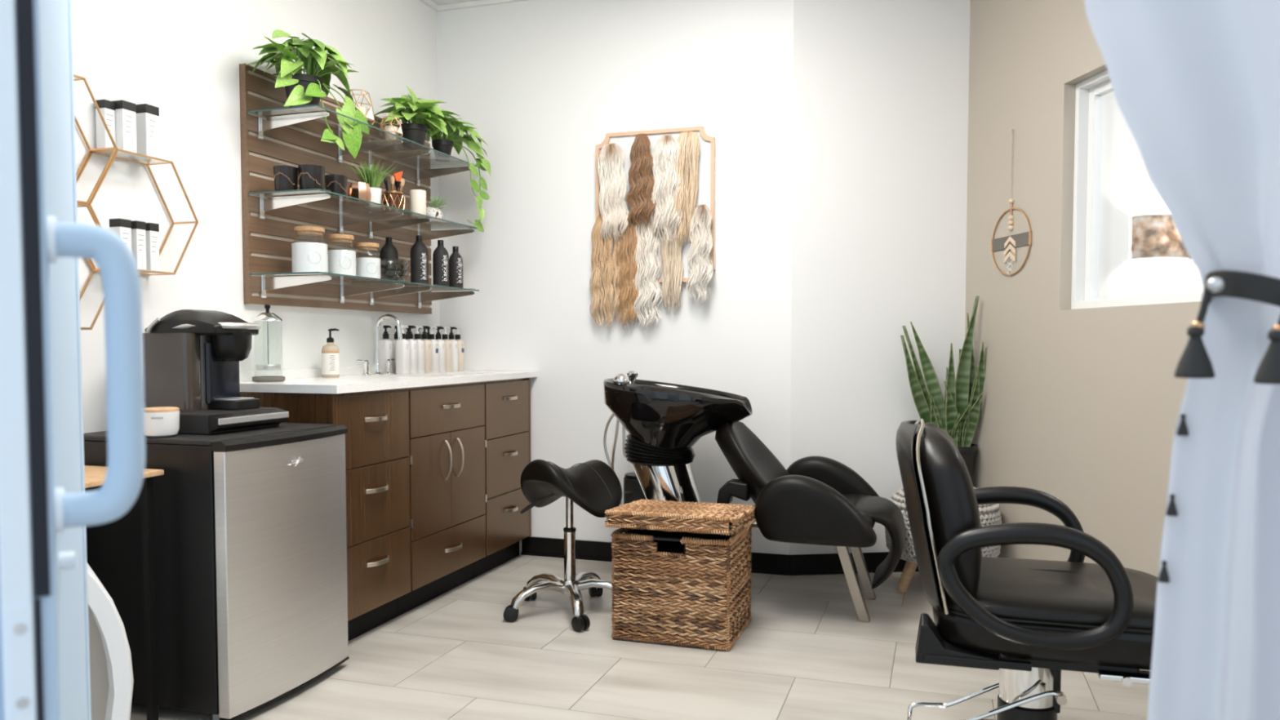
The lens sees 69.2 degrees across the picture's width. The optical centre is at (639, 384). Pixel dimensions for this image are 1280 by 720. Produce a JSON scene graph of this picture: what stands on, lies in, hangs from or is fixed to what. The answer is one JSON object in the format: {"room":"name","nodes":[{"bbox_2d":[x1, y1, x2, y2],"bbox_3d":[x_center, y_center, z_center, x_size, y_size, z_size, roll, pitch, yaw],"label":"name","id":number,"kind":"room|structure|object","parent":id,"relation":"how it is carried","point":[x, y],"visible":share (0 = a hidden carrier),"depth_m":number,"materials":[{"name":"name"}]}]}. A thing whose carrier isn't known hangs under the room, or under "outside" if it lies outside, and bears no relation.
{"room":"salon","nodes":[
{"label":"salon","id":0,"kind":"room"},
{"bbox_2d":[71,0,439,433],"bbox_3d":[-1.766,-0.423,2.482,0.100,2.700,4.800,1,3,18],"label":"wall","id":1,"kind":"structure","parent":0,"point":[182,59],"depth_m":3.18,"materials":[{"name":"white paint"}]},
{"bbox_2d":[77,202,103,329],"bbox_3d":[-1.635,-0.329,2.544,0.105,0.354,0.408,1,3,18],"label":"shelf","id":2,"kind":"object","parent":1,"relation":"attached to","point":[79,205],"visible":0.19,"depth_m":2.65,"materials":[{"name":"gold metal"}]},
{"bbox_2d":[73,74,117,204],"bbox_3d":[-1.635,-0.682,2.528,0.105,0.354,0.408,1,3,18],"label":"shelf","id":3,"kind":"object","parent":1,"relation":"attached to","point":[114,148],"visible":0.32,"depth_m":2.67,"materials":[{"name":"gold metal"}]},
{"bbox_2d":[76,148,198,275],"bbox_3d":[-1.540,-0.519,2.827,0.105,0.354,0.408,1,3,18],"label":"shelf","id":4,"kind":"object","parent":1,"relation":"attached to","point":[141,272],"visible":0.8,"depth_m":2.90,"materials":[{"name":"gold metal"}]},
{"bbox_2d":[94,99,115,153],"bbox_3d":[-1.587,-0.767,2.757,0.037,0.150,0.037,1,3,18],"label":"carton","id":5,"kind":"object","parent":4,"relation":"on","point":[107,108],"visible":0.88,"depth_m":2.74,"materials":[{"name":"white cardboard"}]},
{"bbox_2d":[109,218,131,250],"bbox_3d":[-1.559,-0.421,2.788,0.041,0.150,0.041,1,3,18],"label":"bottle","id":6,"kind":"object","parent":4,"relation":"on","point":[122,227],"visible":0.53,"depth_m":2.77,"materials":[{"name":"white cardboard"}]},
{"bbox_2d":[112,99,137,156],"bbox_3d":[-1.553,-0.771,2.791,0.049,0.155,0.049,1,3,18],"label":"carton","id":7,"kind":"object","parent":4,"relation":"on","point":[125,111],"visible":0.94,"depth_m":2.77,"materials":[{"name":"white cardboard"}]},
{"bbox_2d":[130,220,146,270],"bbox_3d":[-1.536,-0.423,2.835,0.035,0.150,0.035,1,3,18],"label":"bottle","id":8,"kind":"object","parent":4,"relation":"on","point":[138,228],"visible":0.66,"depth_m":2.82,"materials":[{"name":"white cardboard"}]},
{"bbox_2d":[134,103,159,162],"bbox_3d":[-1.528,-0.779,2.874,0.051,0.165,0.051,1,3,18],"label":"carton","id":9,"kind":"object","parent":4,"relation":"on","point":[147,116],"visible":0.89,"depth_m":2.85,"materials":[{"name":"white cardboard"}]},
{"bbox_2d":[145,222,159,271],"bbox_3d":[-1.520,-0.426,2.882,0.035,0.150,0.035,1,3,18],"label":"bottle","id":10,"kind":"object","parent":4,"relation":"on","point":[152,230],"visible":0.64,"depth_m":2.87,"materials":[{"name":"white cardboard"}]},
{"bbox_2d":[239,63,431,314],"bbox_3d":[-1.224,-0.746,3.926,0.026,0.853,1.258,1,3,18],"label":"panel","id":11,"kind":"object","parent":1,"relation":"attached to","point":[266,242],"visible":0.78,"depth_m":3.61,"materials":[{"name":"brown wood"}]},
{"bbox_2d":[257,111,328,139],"bbox_3d":[-1.244,-0.940,3.335,0.298,0.090,0.023,1,3,18],"label":"shelf bracket","id":12,"kind":"object","parent":11,"relation":"attached to","point":[265,123],"visible":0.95,"depth_m":3.35,"materials":[{"name":"silver metal"}]},
{"bbox_2d":[258,189,330,218],"bbox_3d":[-1.244,-0.652,3.348,0.298,0.090,0.023,1,3,18],"label":"shelf bracket","id":13,"kind":"object","parent":11,"relation":"attached to","point":[269,203],"visible":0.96,"depth_m":3.36,"materials":[{"name":"silver metal"}]},
{"bbox_2d":[260,271,332,297],"bbox_3d":[-1.244,-0.363,3.361,0.298,0.090,0.023,1,3,18],"label":"shelf bracket","id":14,"kind":"object","parent":11,"relation":"attached to","point":[267,283],"visible":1,"depth_m":3.37,"materials":[{"name":"silver metal"}]},
{"bbox_2d":[246,104,410,141],"bbox_3d":[-1.171,-0.986,3.554,0.296,0.006,0.601,1,3,18],"label":"glass shelf","id":15,"kind":"object","parent":11,"relation":"on","point":[319,106],"visible":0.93,"depth_m":3.31,"materials":[{"name":"teal"}]},
{"bbox_2d":[244,29,373,158],"bbox_3d":[-1.174,-1.057,3.400,0.498,0.417,0.375,-2,3,-32],"label":"pothos","id":16,"kind":"object","parent":15,"relation":"on","point":[301,89],"visible":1,"depth_m":3.33,"materials":[{"name":"green plant"}]},
{"bbox_2d":[342,88,374,135],"bbox_3d":[-1.119,-1.079,3.683,0.127,0.165,0.127,1,3,18],"label":"candle lantern","id":17,"kind":"object","parent":15,"relation":"on","point":[369,114],"visible":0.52,"depth_m":3.66,"materials":[{"name":"metal"}]},
{"bbox_2d":[355,106,368,135],"bbox_3d":[-1.119,-1.049,3.684,0.074,0.101,0.074,1,3,18],"label":"candle","id":18,"kind":"object","parent":17,"relation":"on","point":[364,110],"depth_m":3.66,"materials":[{"name":"beige wax"}]},
{"bbox_2d":[248,188,411,213],"bbox_3d":[-1.171,-0.698,3.567,0.296,0.006,0.601,1,3,18],"label":"glass shelf","id":19,"kind":"object","parent":11,"relation":"on","point":[309,188],"visible":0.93,"depth_m":3.32,"materials":[{"name":"teal"}]},
{"bbox_2d":[273,165,297,195],"bbox_3d":[-1.276,-0.737,3.343,0.084,0.092,0.086,1,3,18],"label":"tumbler","id":20,"kind":"object","parent":19,"relation":"on","point":[286,177],"visible":0.97,"depth_m":3.31,"materials":[{"name":"black ceramic"}]},
{"bbox_2d":[297,164,324,195],"bbox_3d":[-1.188,-0.740,3.356,0.092,0.097,0.094,1,3,18],"label":"tumbler","id":21,"kind":"object","parent":19,"relation":"on","point":[310,176],"visible":0.9,"depth_m":3.32,"materials":[{"name":"black ceramic"}]},
{"bbox_2d":[324,174,346,201],"bbox_3d":[-1.149,-0.743,3.507,0.083,0.090,0.084,1,3,18],"label":"tumbler","id":22,"kind":"object","parent":19,"relation":"on","point":[337,184],"visible":0.98,"depth_m":3.48,"materials":[{"name":"black ceramic"}]},
{"bbox_2d":[347,182,371,206],"bbox_3d":[-1.099,-0.745,3.634,0.088,0.083,0.089,1,3,18],"label":"cup","id":23,"kind":"object","parent":19,"relation":"on","point":[356,189],"visible":0.98,"depth_m":3.60,"materials":[{"name":"brown metal"}]},
{"bbox_2d":[346,159,395,208],"bbox_3d":[-1.065,-0.799,3.699,0.204,0.185,0.196,1,3,18],"label":"potted grass","id":24,"kind":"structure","parent":19,"relation":"on","point":[370,177],"depth_m":3.68,"materials":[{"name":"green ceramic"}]},
{"bbox_2d":[382,190,404,212],"bbox_3d":[-1.030,-0.761,3.874,0.094,0.092,0.094,1,3,18],"label":"jar","id":25,"kind":"object","parent":19,"relation":"on","point":[394,198],"visible":0.82,"depth_m":3.84,"materials":[{"name":"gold metal"}]},
{"bbox_2d":[249,271,412,284],"bbox_3d":[-1.171,-0.409,3.580,0.296,0.006,0.601,1,3,18],"label":"glass shelf","id":26,"kind":"object","parent":11,"relation":"on","point":[337,278],"visible":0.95,"depth_m":3.52,"materials":[{"name":"teal"}]},
{"bbox_2d":[290,226,328,272],"bbox_3d":[-1.226,-0.495,3.444,0.132,0.178,0.132,1,3,18],"label":"glass jar","id":27,"kind":"object","parent":26,"relation":"on","point":[304,256],"visible":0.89,"depth_m":3.40,"materials":[{"name":"white"}]},
{"bbox_2d":[327,234,356,275],"bbox_3d":[-1.162,-0.497,3.608,0.116,0.168,0.116,1,3,18],"label":"glass jar","id":28,"kind":"object","parent":26,"relation":"on","point":[340,261],"visible":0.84,"depth_m":3.56,"materials":[{"name":"white"}]},
{"bbox_2d":[355,242,380,278],"bbox_3d":[-1.099,-0.496,3.750,0.105,0.152,0.104,1,3,18],"label":"glass jar","id":29,"kind":"object","parent":26,"relation":"on","point":[369,267],"visible":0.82,"depth_m":3.71,"materials":[{"name":"white"}]},
{"bbox_2d":[337,139,402,163],"bbox_3d":[-1.098,-0.961,3.781,0.298,0.090,0.023,1,3,18],"label":"shelf bracket","id":30,"kind":"object","parent":11,"relation":"attached to","point":[365,146],"visible":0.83,"depth_m":3.78,"materials":[{"name":"silver metal"}]},
{"bbox_2d":[338,211,403,233],"bbox_3d":[-1.098,-0.672,3.795,0.298,0.090,0.023,1,3,18],"label":"shelf bracket","id":31,"kind":"object","parent":11,"relation":"attached to","point":[345,220],"visible":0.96,"depth_m":3.81,"materials":[{"name":"silver metal"}]},
{"bbox_2d":[339,283,404,302],"bbox_3d":[-1.098,-0.383,3.808,0.298,0.090,0.023,1,3,18],"label":"shelf bracket","id":32,"kind":"object","parent":11,"relation":"attached to","point":[351,289],"visible":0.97,"depth_m":3.82,"materials":[{"name":"silver metal"}]},
{"bbox_2d":[368,149,430,169],"bbox_3d":[-1.033,-0.970,3.981,0.298,0.090,0.023,1,3,18],"label":"shelf bracket","id":33,"kind":"object","parent":11,"relation":"attached to","point":[374,158],"visible":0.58,"depth_m":3.99,"materials":[{"name":"silver metal"}]},
{"bbox_2d":[368,217,431,238],"bbox_3d":[-1.033,-0.681,3.994,0.298,0.090,0.023,1,3,18],"label":"shelf bracket","id":34,"kind":"object","parent":11,"relation":"attached to","point":[376,225],"visible":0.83,"depth_m":4.00,"materials":[{"name":"silver metal"}]},
{"bbox_2d":[369,286,431,305],"bbox_3d":[-1.033,-0.392,4.007,0.298,0.090,0.023,1,3,18],"label":"shelf bracket","id":35,"kind":"object","parent":11,"relation":"attached to","point":[406,290],"visible":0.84,"depth_m":4.01,"materials":[{"name":"silver metal"}]},
{"bbox_2d":[402,211,476,231],"bbox_3d":[-0.987,-0.723,4.131,0.296,0.006,0.577,1,3,18],"label":"glass shelf","id":36,"kind":"object","parent":11,"relation":"on","point":[428,226],"visible":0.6,"depth_m":4.25,"materials":[{"name":"teal"}]},
{"bbox_2d":[409,189,426,218],"bbox_3d":[-0.957,-0.780,3.999,0.070,0.120,0.070,1,3,18],"label":"pillar candle","id":37,"kind":"object","parent":36,"relation":"on","point":[417,197],"visible":0.96,"depth_m":3.97,"materials":[{"name":"beige wax"}]},
{"bbox_2d":[426,195,448,222],"bbox_3d":[-0.927,-0.795,4.198,0.116,0.130,0.104,1,3,18],"label":"planter","id":38,"kind":"object","parent":36,"relation":"on","point":[433,211],"visible":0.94,"depth_m":4.17,"materials":[{"name":"white ceramic"}]},
{"bbox_2d":[402,140,476,166],"bbox_3d":[-0.987,-1.012,4.118,0.296,0.006,0.577,1,3,18],"label":"glass shelf","id":39,"kind":"object","parent":11,"relation":"on","point":[411,140],"visible":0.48,"depth_m":3.99,"materials":[{"name":"teal"}]},
{"bbox_2d":[379,115,403,140],"bbox_3d":[-1.028,-1.054,3.833,0.095,0.100,0.095,1,3,18],"label":"candle lantern","id":40,"kind":"object","parent":39,"relation":"on","point":[397,131],"visible":0.7,"depth_m":3.81,"materials":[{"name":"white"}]},
{"bbox_2d":[373,85,459,148],"bbox_3d":[-0.974,-1.144,3.998,0.347,0.268,0.356,1,3,18],"label":"pothos","id":41,"kind":"object","parent":39,"relation":"on","point":[416,109],"visible":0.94,"depth_m":3.97,"materials":[{"name":"green plant"}]},
{"bbox_2d":[410,114,490,231],"bbox_3d":[-0.893,-0.972,4.243,0.368,0.522,0.387,1,3,18],"label":"pothos","id":42,"kind":"object","parent":39,"relation":"on","point":[443,144],"visible":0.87,"depth_m":4.25,"materials":[{"name":"green plant"}]},
{"bbox_2d":[403,282,479,292],"bbox_3d":[-0.987,-0.434,4.145,0.296,0.006,0.577,1,3,18],"label":"glass shelf","id":43,"kind":"object","parent":11,"relation":"on","point":[434,288],"visible":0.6,"depth_m":4.16,"materials":[{"name":"teal"}]},
{"bbox_2d":[379,236,398,280],"bbox_3d":[-1.091,-0.537,4.035,0.078,0.208,0.078,1,3,18],"label":"bottle","id":44,"kind":"object","parent":43,"relation":"on","point":[388,252],"visible":0.78,"depth_m":4.00,"materials":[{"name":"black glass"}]},
{"bbox_2d":[410,235,428,284],"bbox_3d":[-0.972,-0.546,4.091,0.077,0.222,0.076,1,3,18],"label":"bottle","id":45,"kind":"object","parent":43,"relation":"on","point":[419,251],"visible":0.9,"depth_m":4.06,"materials":[{"name":"black plastic"}]},
{"bbox_2d":[432,240,448,286],"bbox_3d":[-0.898,-0.546,4.188,0.072,0.213,0.071,1,3,18],"label":"bottle","id":46,"kind":"object","parent":43,"relation":"on","point":[440,255],"visible":0.89,"depth_m":4.16,"materials":[{"name":"black plastic"}]},
{"bbox_2d":[448,246,462,288],"bbox_3d":[-0.857,-0.545,4.316,0.067,0.198,0.066,1,3,18],"label":"bottle","id":47,"kind":"object","parent":43,"relation":"on","point":[455,261],"visible":0.91,"depth_m":4.29,"materials":[{"name":"black plastic"}]},
{"bbox_2d":[416,166,469,186],"bbox_3d":[-0.912,-0.986,4.351,0.298,0.090,0.023,1,3,18],"label":"shelf bracket","id":48,"kind":"object","parent":11,"relation":"attached to","point":[423,174],"visible":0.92,"depth_m":4.36,"materials":[{"name":"silver metal"}]},
{"bbox_2d":[417,225,474,240],"bbox_3d":[-0.912,-0.698,4.365,0.298,0.090,0.023,1,3,18],"label":"shelf bracket","id":49,"kind":"object","parent":11,"relation":"attached to","point":[431,234],"visible":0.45,"depth_m":4.37,"materials":[{"name":"silver metal"}]},
{"bbox_2d":[417,291,475,308],"bbox_3d":[-0.912,-0.409,4.378,0.298,0.090,0.023,1,3,18],"label":"shelf bracket","id":50,"kind":"object","parent":11,"relation":"attached to","point":[422,296],"visible":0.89,"depth_m":4.39,"materials":[{"name":"silver metal"}]},
{"bbox_2d":[418,0,528,12],"bbox_3d":[-0.712,-1.769,2.655,1.760,0.024,3.500,1,3,18],"label":"trim","id":51,"kind":"structure","parent":1,"relation":"attached to","point":[429,3],"depth_m":4.51,"materials":[{"name":"white paint"}]},
{"bbox_2d":[284,73,324,110],"bbox_3d":[-1.221,-1.059,3.368,0.143,0.100,0.142,1,3,18],"label":"pot","id":52,"kind":"object","parent":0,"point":[311,82],"depth_m":3.31,"materials":[{"name":"black plastic"}]},
{"bbox_2d":[363,186,382,208],"bbox_3d":[-1.073,-0.745,3.709,0.079,0.076,0.079,1,3,18],"label":"pot","id":53,"kind":"object","parent":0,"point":[375,192],"depth_m":3.68,"materials":[{"name":"white ceramic"}]},
{"bbox_2d":[398,123,427,148],"bbox_3d":[-0.980,-1.075,4.012,0.122,0.085,0.122,1,3,18],"label":"pot","id":54,"kind":"object","parent":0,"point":[415,132],"depth_m":3.97,"materials":[{"name":"black plastic"}]},
{"bbox_2d":[431,139,453,157],"bbox_3d":[-0.899,-1.075,4.227,0.096,0.066,0.095,1,3,18],"label":"pot","id":55,"kind":"object","parent":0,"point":[445,146],"depth_m":4.19,"materials":[{"name":"black"}]},
{"bbox_2d":[436,0,793,555],"bbox_3d":[-0.152,-0.511,4.425,1.765,2.700,0.100,1,3,18],"label":"wall","id":56,"kind":"structure","parent":0,"point":[543,83],"depth_m":4.37,"materials":[{"name":"white paint"}]},
{"bbox_2d":[520,536,789,575],"bbox_3d":[0.044,0.798,4.359,1.315,0.090,0.016,1,3,18],"label":"baseboard","id":57,"kind":"structure","parent":56,"relation":"attached to","point":[762,562],"depth_m":4.45,"materials":[{"name":"black rubber"}]},
{"bbox_2d":[595,125,715,283],"bbox_3d":[0.068,-0.820,4.269,0.568,0.694,0.034,1,3,18],"label":"display board","id":58,"kind":"object","parent":56,"relation":"attached to","point":[706,190],"visible":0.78,"depth_m":4.22,"materials":[{"name":"white wood"}]},
{"bbox_2d":[589,212,622,328],"bbox_3d":[-0.160,-0.531,4.324,0.168,0.549,0.036,1,3,18],"label":"extension","id":59,"kind":"object","parent":58,"relation":"hanging from","point":[605,257],"visible":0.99,"depth_m":4.32,"materials":[{"name":"beige"}]},
{"bbox_2d":[597,142,628,243],"bbox_3d":[-0.123,-0.883,4.283,0.154,0.463,0.051,1,3,18],"label":"extension","id":60,"kind":"object","parent":58,"relation":"hanging from","point":[613,204],"visible":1,"depth_m":4.27,"materials":[{"name":"beige"}]},
{"bbox_2d":[617,212,639,331],"bbox_3d":[-0.057,-0.523,4.290,0.111,0.552,0.034,1,3,18],"label":"extension","id":61,"kind":"object","parent":58,"relation":"hanging from","point":[628,268],"visible":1,"depth_m":4.28,"materials":[{"name":"beige"}]},
{"bbox_2d":[626,133,656,230],"bbox_3d":[0.006,-0.924,4.237,0.145,0.446,0.055,1,3,18],"label":"extension","id":62,"kind":"object","parent":58,"relation":"attached to","point":[642,144],"visible":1,"depth_m":4.22,"materials":[{"name":"beige"}]},
{"bbox_2d":[632,206,662,330],"bbox_3d":[0.032,-0.531,4.260,0.151,0.574,0.036,1,3,18],"label":"extension","id":63,"kind":"object","parent":58,"relation":"hanging from","point":[648,249],"visible":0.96,"depth_m":4.25,"materials":[{"name":"beige"}]},
{"bbox_2d":[651,134,682,244],"bbox_3d":[0.123,-0.879,4.203,0.153,0.502,0.050,1,3,18],"label":"extension","id":64,"kind":"object","parent":58,"relation":"hanging from","point":[664,153],"visible":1,"depth_m":4.19,"materials":[{"name":"beige"}]},
{"bbox_2d":[660,217,683,313],"bbox_3d":[0.144,-0.550,4.223,0.106,0.452,0.034,1,3,18],"label":"extension","id":65,"kind":"object","parent":58,"relation":"hanging from","point":[672,260],"visible":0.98,"depth_m":4.22,"materials":[{"name":"beige"}]},
{"bbox_2d":[671,131,699,248],"bbox_3d":[0.206,-0.876,4.179,0.129,0.527,0.046,1,3,13],"label":"extension","id":66,"kind":"object","parent":58,"relation":"hanging from","point":[687,170],"visible":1,"depth_m":4.16,"materials":[{"name":"beige"}]},
{"bbox_2d":[685,204,713,304],"bbox_3d":[0.268,-0.581,4.166,0.126,0.455,0.057,1,3,13],"label":"extension","id":67,"kind":"object","parent":58,"relation":"hanging from","point":[696,255],"visible":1,"depth_m":4.15,"materials":[{"name":"beige"}]},
{"bbox_2d":[129,553,1151,719],"bbox_3d":[0.637,0.986,1.867,5.510,0.060,6.000,1,3,18],"label":"floor","id":68,"kind":"structure","parent":0,"point":[805,652],"depth_m":2.98,"materials":[{"name":"beige tile"}]},
{"bbox_2d":[0,593,4,719],"bbox_3d":[-0.603,-0.148,0.828,0.044,2.300,0.070,-1,3,-30],"label":"trim","id":69,"kind":"structure","parent":68,"relation":"on","point":[2,698],"depth_m":0.83,"materials":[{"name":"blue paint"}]},
{"bbox_2d":[0,0,145,719],"bbox_3d":[-0.679,-0.089,1.133,0.105,2.144,0.890,-1,3,-30],"label":"door","id":70,"kind":"structure","parent":69,"relation":"attached to","point":[46,508],"depth_m":0.76,"materials":[{"name":"blue paint"}]},
{"bbox_2d":[87,563,133,719],"bbox_3d":[-1.465,0.643,2.156,0.480,0.600,0.212,-2,3,-37],"label":"chair","id":71,"kind":"object","parent":68,"relation":"on","point":[111,673],"visible":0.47,"depth_m":2.21,"materials":[{"name":"white plastic"}]},
{"bbox_2d":[84,465,164,719],"bbox_3d":[-1.574,0.589,2.246,0.400,0.700,0.685,1,3,18],"label":"side table","id":72,"kind":"object","parent":68,"relation":"on","point":[95,476],"visible":0.43,"depth_m":2.48,"materials":[{"name":"brown wood"}]},
{"bbox_2d":[83,407,349,719],"bbox_3d":[-1.264,0.494,2.802,0.572,0.838,0.530,1,3,18],"label":"mini fridge","id":73,"kind":"object","parent":68,"relation":"on","point":[251,536],"depth_m":2.58,"materials":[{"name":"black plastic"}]},
{"bbox_2d":[144,406,179,437],"bbox_3d":[-1.329,0.103,2.573,0.096,0.080,0.096,1,3,18],"label":"jar","id":74,"kind":"object","parent":73,"relation":"on","point":[159,421],"visible":0.9,"depth_m":2.54,"materials":[{"name":"white ceramic"}]},
{"bbox_2d":[142,309,261,411],"bbox_3d":[-1.328,-0.079,2.838,0.298,0.302,0.243,1,3,18],"label":"coffee maker","id":75,"kind":"object","parent":73,"relation":"on","point":[192,357],"visible":1,"depth_m":2.76,"materials":[{"name":"grey plastic"}]},
{"bbox_2d":[208,398,259,409],"bbox_3d":[-1.250,0.058,2.849,0.132,0.028,0.124,1,3,18],"label":"drip tray","id":76,"kind":"object","parent":75,"relation":"on","point":[213,403],"depth_m":2.79,"materials":[{"name":"black plastic"}]},
{"bbox_2d":[240,387,410,641],"bbox_3d":[-1.159,0.453,3.341,0.537,0.872,0.461,1,3,18],"label":"base cabinet","id":77,"kind":"object","parent":68,"relation":"on","point":[377,464],"visible":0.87,"depth_m":3.26,"materials":[{"name":"brown laminate"}]},
{"bbox_2d":[324,382,487,616],"bbox_3d":[-0.994,0.430,3.848,0.537,0.872,0.608,1,3,18],"label":"base cabinet","id":78,"kind":"object","parent":68,"relation":"on","point":[447,443],"visible":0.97,"depth_m":3.73,"materials":[{"name":"brown laminate"}]},
{"bbox_2d":[239,366,537,393],"bbox_3d":[-0.996,-0.040,3.841,0.535,0.062,1.570,1,3,18],"label":"countertop","id":79,"kind":"structure","parent":78,"relation":"on","point":[349,380],"depth_m":3.47,"materials":[{"name":"white stone"}]},
{"bbox_2d":[252,304,284,382],"bbox_3d":[-1.321,-0.149,3.296,0.110,0.273,0.110,1,3,18],"label":"press","id":80,"kind":"object","parent":79,"relation":"on","point":[267,317],"visible":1,"depth_m":3.27,"materials":[{"name":"clear glass"}]},
{"bbox_2d":[321,328,339,377],"bbox_3d":[-1.230,-0.128,3.689,0.068,0.194,0.067,1,3,18],"label":"soap dispenser","id":81,"kind":"object","parent":79,"relation":"on","point":[330,351],"visible":1,"depth_m":3.67,"materials":[{"name":"beige plastic"}]},
{"bbox_2d":[355,314,402,375],"bbox_3d":[-1.077,-0.172,3.953,0.146,0.260,0.271,1,3,18],"label":"faucet","id":82,"kind":"object","parent":79,"relation":"on","point":[377,366],"visible":1,"depth_m":3.96,"materials":[{"name":"silver metal"}]},
{"bbox_2d":[379,325,393,373],"bbox_3d":[-1.123,-0.156,4.105,0.060,0.214,0.045,1,3,27],"label":"bottle","id":83,"kind":"object","parent":79,"relation":"on","point":[386,350],"visible":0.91,"depth_m":4.09,"materials":[{"name":"white plastic"}]},
{"bbox_2d":[395,324,409,373],"bbox_3d":[-1.041,-0.155,4.073,0.060,0.214,0.045,1,3,24],"label":"bottle","id":84,"kind":"object","parent":79,"relation":"on","point":[402,346],"visible":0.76,"depth_m":4.06,"materials":[{"name":"white plastic"}]},
{"bbox_2d":[473,377,531,577],"bbox_3d":[-0.828,0.407,4.357,0.537,0.872,0.467,1,3,18],"label":"base cabinet","id":85,"kind":"object","parent":68,"relation":"on","point":[507,425],"visible":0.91,"depth_m":4.25,"materials":[{"name":"brown laminate"}]},
{"bbox_2d":[502,459,622,631],"bbox_3d":[-0.288,0.574,3.590,0.506,0.608,0.516,2,3,40],"label":"stool","id":86,"kind":"object","parent":68,"relation":"on","point":[593,485],"visible":0.93,"depth_m":3.52,"materials":[{"name":"black leather"}]},
{"bbox_2d":[622,471,645,533],"bbox_3d":[-0.001,0.621,4.057,0.160,0.472,0.150,0,3,-7],"label":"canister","id":87,"kind":"object","parent":68,"relation":"on","point":[633,491],"visible":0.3,"depth_m":3.99,"materials":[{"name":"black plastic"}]},
{"bbox_2d":[604,498,755,651],"bbox_3d":[0.155,0.658,3.349,0.470,0.461,0.417,1,3,18],"label":"wicker hamper","id":88,"kind":"object","parent":68,"relation":"on","point":[681,575],"visible":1,"depth_m":3.19,"materials":[{"name":"brown wicker"}]},
{"bbox_2d":[603,370,905,622],"bbox_3d":[0.438,0.408,3.759,1.226,0.924,0.700,1,3,18],"label":"shampoo chair","id":89,"kind":"object","parent":68,"relation":"on","point":[820,500],"visible":0.92,"depth_m":3.65,"materials":[{"name":"black leather"}]},
{"bbox_2d":[603,377,752,450],"bbox_3d":[0.158,0.119,3.837,0.616,0.284,0.470,1,3,18],"label":"basin","id":90,"kind":"object","parent":89,"relation":"in","point":[655,415],"depth_m":3.70,"materials":[{"name":"black ceramic"}]},
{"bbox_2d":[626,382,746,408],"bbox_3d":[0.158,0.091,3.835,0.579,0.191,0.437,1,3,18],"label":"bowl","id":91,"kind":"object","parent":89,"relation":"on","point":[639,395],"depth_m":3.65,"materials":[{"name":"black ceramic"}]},
{"bbox_2d":[884,487,1001,592],"bbox_3d":[1.268,0.642,3.893,0.469,0.458,0.469,-1,3,-18],"label":"planter","id":92,"kind":"object","parent":68,"relation":"on","point":[989,514],"visible":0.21,"depth_m":3.77,"materials":[{"name":"grey"}]},
{"bbox_2d":[893,494,995,558],"bbox_3d":[1.268,0.570,3.890,0.425,0.289,0.425,0,3,-7],"label":"cushion","id":93,"kind":"object","parent":92,"relation":"on","point":[987,512],"depth_m":3.74,"materials":[{"name":"grey fabric"}]},
{"bbox_2d":[895,418,1157,719],"bbox_3d":[0.952,0.516,2.220,0.673,0.848,0.609,1,3,16],"label":"chair","id":94,"kind":"object","parent":68,"relation":"on","point":[1029,621],"visible":0.94,"depth_m":2.06,"materials":[{"name":"black leather"}]},
{"bbox_3d":[1.387,0.671,4.130,0.160,0.365,0.160,0,3,-7],"label":"plant stand","id":95,"kind":"object","parent":68,"relation":"on","visible":0},
{"bbox_2d":[900,296,985,481],"bbox_3d":[1.319,0.050,4.101,0.380,0.878,0.203,0,3,0],"label":"snake plant","id":96,"kind":"object","parent":95,"relation":"on","point":[959,414],"visible":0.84,"depth_m":4.07,"materials":[{"name":"green plant"}]},
{"bbox_2d":[789,0,970,555],"bbox_3d":[1.119,-0.501,4.208,0.914,2.700,0.099,0,3,-8],"label":"wall","id":97,"kind":"structure","parent":0,"point":[881,87],"depth_m":4.14,"materials":[{"name":"white paint"}]},
{"bbox_2d":[789,551,918,575],"bbox_3d":[1.076,0.805,4.208,0.813,0.090,0.016,0,3,-7],"label":"baseboard","id":98,"kind":"structure","parent":97,"relation":"attached to","point":[824,563],"depth_m":4.18,"materials":[{"name":"black rubber"}]},
{"bbox_2d":[964,0,1200,577],"bbox_3d":[1.805,-0.405,2.085,0.137,2.700,4.300,0,3,-7],"label":"wall","id":99,"kind":"structure","parent":0,"point":[1081,407],"depth_m":3.54,"materials":[{"name":"beige paint"}]},
{"bbox_2d":[1071,69,1203,309],"bbox_3d":[1.722,-0.676,2.948,0.073,0.837,1.055,0,3,-7],"label":"window","id":100,"kind":"structure","parent":99,"relation":"in","point":[1090,92],"depth_m":3.43,"materials":[{"name":"white plastic"}]},
{"bbox_2d":[1084,0,1279,719],"bbox_3d":[0.800,-0.147,0.921,1.400,2.250,0.095,0,3,0],"label":"curtain","id":101,"kind":"object","parent":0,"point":[1195,83],"visible":0.95,"depth_m":0.95,"materials":[{"name":"white fabric"}]},
{"bbox_2d":[1173,270,1279,384],"bbox_3d":[0.640,-0.059,0.920,0.234,0.110,0.150,0,3,0],"label":"tieback","id":102,"kind":"object","parent":101,"relation":"attached to","point":[1195,362],"visible":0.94,"depth_m":0.89,"materials":[{"name":"black fabric"}]},
{"label":"outside","id":103,"kind":"structure","parent":0,"visible":0},
{"bbox_2d":[1097,91,1203,300],"bbox_3d":[3.298,-0.443,2.706,2.975,2.840,3.550,0,3,-7],"label":"wall","id":104,"kind":"structure","parent":103,"point":[1127,191],"depth_m":4.24,"materials":[{"name":"white paint"}]},
{"bbox_2d":[1130,213,1192,259],"bbox_3d":[2.423,-0.672,4.221,0.346,0.194,0.096,0,3,-7],"label":"picture","id":105,"kind":"object","parent":104,"relation":"attached to","point":[1153,236],"visible":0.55,"depth_m":4.18,"materials":[{"name":"brown"}]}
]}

